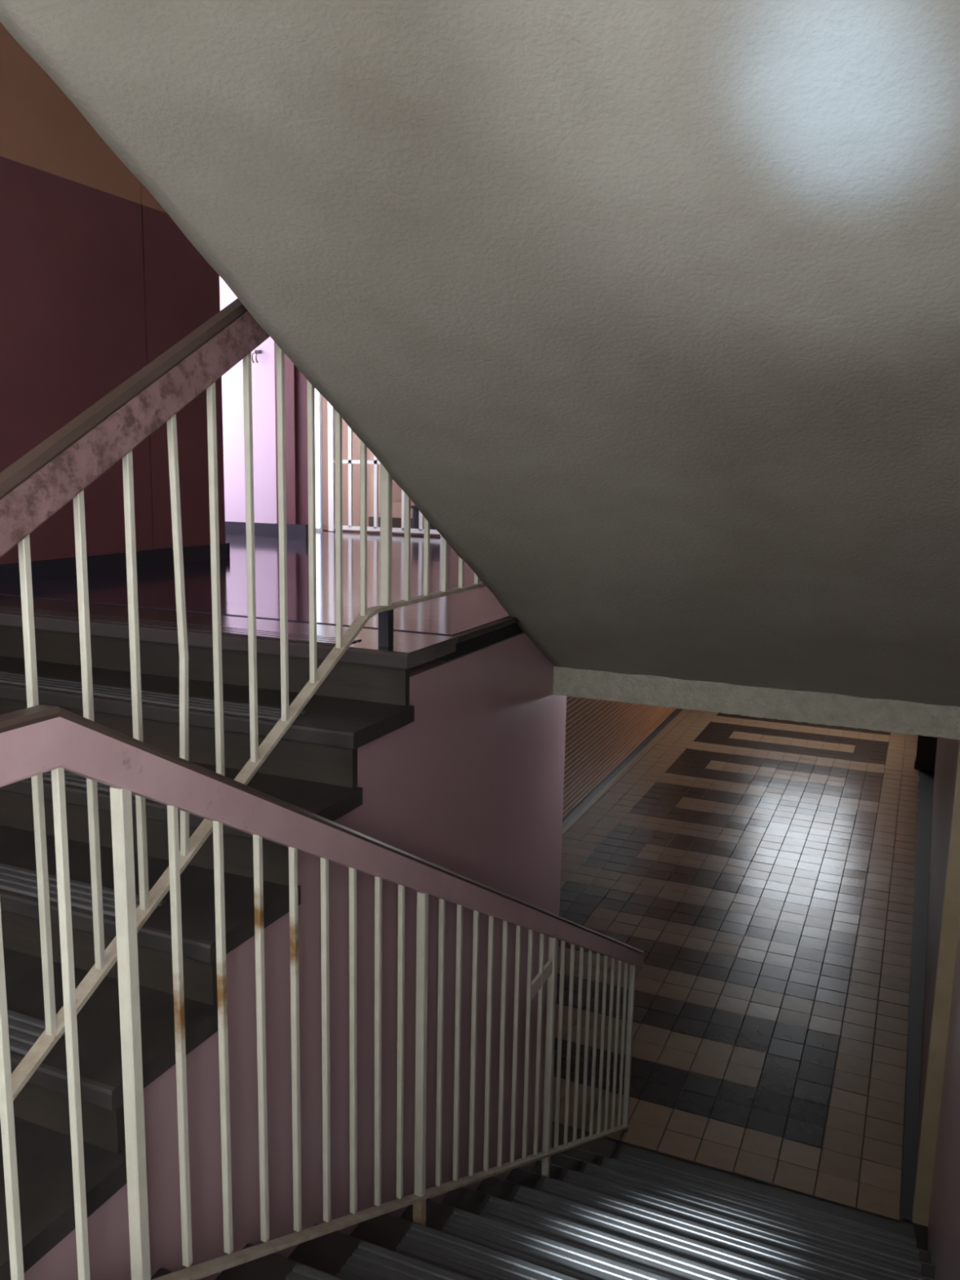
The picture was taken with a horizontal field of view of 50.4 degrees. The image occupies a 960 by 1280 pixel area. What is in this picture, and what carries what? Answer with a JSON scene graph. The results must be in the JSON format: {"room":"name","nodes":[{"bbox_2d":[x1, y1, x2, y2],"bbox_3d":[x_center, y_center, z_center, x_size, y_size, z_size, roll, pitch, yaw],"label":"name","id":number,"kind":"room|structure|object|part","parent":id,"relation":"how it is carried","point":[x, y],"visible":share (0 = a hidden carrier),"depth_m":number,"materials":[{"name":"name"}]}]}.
{"room":"stairwell","nodes":[
{"label":"stairwell","id":0,"kind":"room"},
{"bbox_2d":[0,22,225,564],"bbox_3d":[-2.750,-1.039,2.864,0.240,4.290,6.110,5,10,23],"label":"wall","id":1,"kind":"structure","parent":0,"point":[98,281],"depth_m":4.65,"materials":[{"name":"red paint"}]},
{"bbox_2d":[0,542,230,584],"bbox_3d":[-1.950,-0.363,4.849,0.258,0.084,2.104,5,10,23],"label":"baseboard","id":2,"kind":"structure","parent":1,"relation":"attached to","point":[59,567],"depth_m":4.89,"materials":[{"name":"grey"}]},
{"bbox_2d":[219,275,276,523],"bbox_3d":[-2.152,-2.381,7.492,1.656,3.170,0.130,5,10,23],"label":"wall","id":3,"kind":"structure","parent":0,"point":[263,382],"depth_m":7.35,"materials":[{"name":"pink paint"}]},
{"bbox_2d":[225,521,275,537],"bbox_3d":[-2.210,-0.857,7.682,1.656,0.100,0.022,5,10,23],"label":"baseboard","id":4,"kind":"structure","parent":3,"relation":"attached to","point":[232,528],"depth_m":7.43,"materials":[{"name":"grey"}]},
{"bbox_2d":[251,350,261,363],"bbox_3d":[-1.579,-2.000,7.199,0.048,0.090,0.056,5,10,23],"label":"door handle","id":5,"kind":"object","parent":3,"relation":"attached to","point":[256,352],"visible":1,"depth_m":7.20,"materials":[{"name":"brown paint"}]},
{"bbox_3d":[-1.569,-2.035,7.213,0.048,0.024,0.012,5,10,23],"label":"hook plate","id":6,"kind":"part","parent":5,"relation":"part of","materials":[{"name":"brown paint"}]},
{"bbox_2d":[274,342,308,539],"bbox_3d":[-1.302,-2.292,7.066,0.258,3.170,0.100,5,10,23],"label":"wall","id":7,"kind":"structure","parent":0,"point":[295,383],"depth_m":7.20,"materials":[{"name":"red paint"}]},
{"bbox_3d":[-1.331,-0.781,7.322,0.258,0.104,0.100,5,10,23],"label":"skirting","id":8,"kind":"part","parent":7,"relation":"part of","materials":[{"name":"grey"}]},
{"bbox_2d":[23,632,566,1279],"bbox_3d":[-0.440,1.654,2.987,0.150,3.046,3.600,5,10,23],"label":"wall","id":9,"kind":"structure","parent":0,"point":[472,788],"depth_m":3.06,"materials":[{"name":"paint"}]},
{"bbox_2d":[322,395,370,526],"bbox_3d":[0.557,-2.379,7.844,6.340,3.190,0.120,5,10,23],"label":"wall","id":10,"kind":"structure","parent":0,"point":[356,440],"depth_m":8.69,"materials":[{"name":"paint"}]},
{"bbox_2d":[368,451,414,528],"bbox_3d":[-0.600,-1.791,8.354,0.680,1.762,0.064,5,10,23],"label":"door","id":11,"kind":"structure","parent":10,"relation":"in","point":[397,490],"depth_m":8.51,"materials":[{"name":"beige paint"}]},
{"bbox_3d":[-0.602,-1.806,8.346,0.480,1.330,0.012,5,10,23],"label":"panel","id":12,"kind":"part","parent":11,"relation":"part of","materials":[{"name":"beige paint"}]},
{"bbox_2d":[0,524,959,739],"bbox_3d":[-0.348,-0.321,6.177,6.340,0.399,5.180,5,10,23],"label":"floor","id":13,"kind":"structure","parent":0,"point":[476,617],"depth_m":4.06,"materials":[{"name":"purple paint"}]},
{"bbox_2d":[0,595,456,1279],"bbox_3d":[-1.493,0.647,2.948,2.274,1.264,1.837,5,10,23],"label":"staircase","id":14,"kind":"structure","parent":13,"relation":"attached to","point":[364,698],"depth_m":2.68,"materials":[{"name":"stone"}]},
{"bbox_2d":[0,298,485,1100],"bbox_3d":[-0.553,-0.103,2.403,0.047,2.093,3.527,5,10,23],"label":"stair railing","id":15,"kind":"object","parent":14,"relation":"on","point":[57,471],"visible":0.52,"depth_m":2.13,"materials":[{"name":"metal"}]},
{"bbox_3d":[-0.539,-0.603,2.313,0.035,1.027,3.520,5,10,23],"label":"handrail","id":16,"kind":"part","parent":15,"relation":"part of","materials":[{"name":"paint"}]},
{"bbox_3d":[-0.394,0.354,2.856,0.034,0.850,2.700,5,10,23],"label":"rail","id":17,"kind":"part","parent":15,"relation":"part of","materials":[{"name":"white metal"}]},
{"bbox_3d":[-0.269,-0.607,2.940,0.028,1.043,0.028,5,10,23],"label":"post","id":18,"kind":"part","parent":15,"relation":"part of","materials":[{"name":"beige metal"}]},
{"bbox_2d":[315,388,323,531],"bbox_3d":[-1.346,-2.441,7.940,0.250,3.170,0.024,5,10,23],"label":"window","id":19,"kind":"structure","parent":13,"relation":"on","point":[318,397],"depth_m":8.06,"materials":[{"name":"grey paint"}]},
{"bbox_3d":[-1.321,-2.054,7.982,0.146,2.346,0.008,5,10,23],"label":"pane","id":20,"kind":"part","parent":19,"relation":"part of","materials":[{"name":"white"}]},
{"bbox_2d":[327,400,441,536],"bbox_3d":[-0.705,-1.898,7.785,1.044,2.166,0.040,5,10,23],"label":"security gate","id":21,"kind":"object","parent":13,"relation":"on","point":[331,411],"visible":0.26,"depth_m":8.01,"materials":[{"name":"white metal"}]},
{"bbox_3d":[-1.161,-1.939,7.981,0.048,2.166,0.040,5,10,23],"label":"frame","id":22,"kind":"part","parent":21,"relation":"part of","materials":[{"name":"white paint"}]},
{"bbox_3d":[-0.714,-1.370,7.874,1.000,0.028,0.024,5,10,23],"label":"rail","id":23,"kind":"part","parent":21,"relation":"part of","materials":[{"name":"white metal"}]},
{"bbox_3d":[-0.723,-0.861,7.960,1.000,0.032,0.024,5,10,23],"label":"rail","id":24,"kind":"part","parent":21,"relation":"part of","materials":[{"name":"white metal"}]},
{"bbox_2d":[410,505,435,529],"bbox_3d":[-0.423,-0.953,8.055,0.204,0.216,0.160,5,10,23],"label":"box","id":25,"kind":"object","parent":13,"relation":"on","point":[415,511],"visible":0.19,"depth_m":8.01,"materials":[{"name":"grey"}]},
{"bbox_2d":[0,0,959,706],"bbox_3d":[0.076,-0.929,1.360,1.648,2.998,5.026,5,10,23],"label":"ceiling","id":26,"kind":"structure","parent":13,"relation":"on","point":[649,310],"depth_m":1.83,"materials":[{"name":"beige paint"}]},
{"bbox_2d":[562,696,677,818],"bbox_3d":[0.842,-0.136,10.534,0.629,4.100,11.600,5,10,23],"label":"wall","id":27,"kind":"structure","parent":0,"point":[600,734],"depth_m":11.28,"materials":[{"name":"brown"}]},
{"bbox_2d":[562,708,683,828],"bbox_3d":[1.034,1.777,10.757,0.038,0.072,11.601,5,10,22],"label":"baseboard","id":28,"kind":"structure","parent":27,"relation":"attached to","point":[603,783],"depth_m":12.07,"materials":[{"name":"grey"}]},
{"bbox_2d":[551,708,934,1221],"bbox_3d":[1.633,2.257,8.467,4.080,0.103,15.400,5,10,23],"label":"floor","id":29,"kind":"structure","parent":0,"point":[771,877],"depth_m":7.75,"materials":[{"name":"brown tile"}]},
{"bbox_2d":[151,1136,934,1279],"bbox_3d":[0.561,2.090,3.130,1.643,2.456,4.304,5,10,23],"label":"staircase","id":30,"kind":"structure","parent":29,"relation":"on","point":[616,1210],"depth_m":3.71,"materials":[{"name":"rubber"}]},
{"bbox_2d":[0,704,644,1279],"bbox_3d":[-0.105,1.454,3.235,0.045,3.184,4.936,5,10,23],"label":"stair railing","id":31,"kind":"object","parent":30,"relation":"on","point":[34,740],"visible":0.97,"depth_m":2.26,"materials":[{"name":"metal"}]},
{"bbox_3d":[-0.633,0.815,1.862,0.028,1.141,0.028,5,10,23],"label":"post","id":32,"kind":"part","parent":31,"relation":"part of","materials":[{"name":"beige metal"}]},
{"bbox_3d":[-0.095,1.024,3.161,0.034,2.287,4.936,5,10,23],"label":"handrail","id":33,"kind":"part","parent":31,"relation":"part of","materials":[{"name":"paint"}]},
{"bbox_3d":[-0.140,1.968,3.258,0.034,2.128,4.760,5,10,23],"label":"rail","id":34,"kind":"part","parent":31,"relation":"part of","materials":[{"name":"beige metal"}]},
{"bbox_3d":[-0.176,1.300,3.031,0.028,1.172,0.028,5,10,23],"label":"post","id":35,"kind":"part","parent":31,"relation":"part of","materials":[{"name":"beige metal"}]},
{"bbox_3d":[0.240,1.329,4.006,0.012,0.058,0.268,5,10,23],"label":"repair plate","id":36,"kind":"part","parent":31,"relation":"part of","materials":[{"name":"beige metal"}]},
{"bbox_3d":[0.282,1.784,4.202,0.028,1.202,0.028,5,10,23],"label":"post","id":37,"kind":"part","parent":31,"relation":"part of","materials":[{"name":"beige metal"}]},
{"bbox_3d":[0.803,2.205,5.505,0.028,0.977,0.028,5,10,23],"label":"post","id":38,"kind":"part","parent":31,"relation":"part of","materials":[{"name":"beige metal"}]},
{"bbox_2d":[914,734,937,771],"bbox_3d":[5.509,0.280,12.382,0.226,2.636,0.192,5,10,23],"label":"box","id":39,"kind":"object","parent":29,"relation":"on","point":[925,758],"visible":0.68,"depth_m":12.49,"materials":[{"name":"black paint"}]},
{"bbox_3d":[5.485,1.530,12.594,0.226,0.100,0.192,5,10,23],"label":"post","id":40,"kind":"part","parent":39,"relation":"part of","materials":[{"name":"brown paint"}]},
{"bbox_2d":[915,737,959,1172],"bbox_3d":[4.436,0.112,9.476,0.219,4.100,10.701,5,10,23],"label":"wall","id":41,"kind":"structure","parent":0,"point":[947,749],"depth_m":6.19,"materials":[{"name":"brown paint"}]},
{"bbox_2d":[911,741,959,1226],"bbox_3d":[2.238,1.566,4.725,0.226,2.740,0.088,5,10,23],"label":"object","id":42,"kind":"structure","parent":41,"relation":"attached to","point":[950,920],"depth_m":4.75,"materials":[{"name":"paint"}]},
{"bbox_2d":[927,920,959,1279],"bbox_3d":[1.030,0.281,1.515,0.180,6.300,6.320,5,10,23],"label":"wall","id":43,"kind":"structure","parent":0,"point":[944,1222],"depth_m":4.12,"materials":[{"name":"paint"}]}
]}

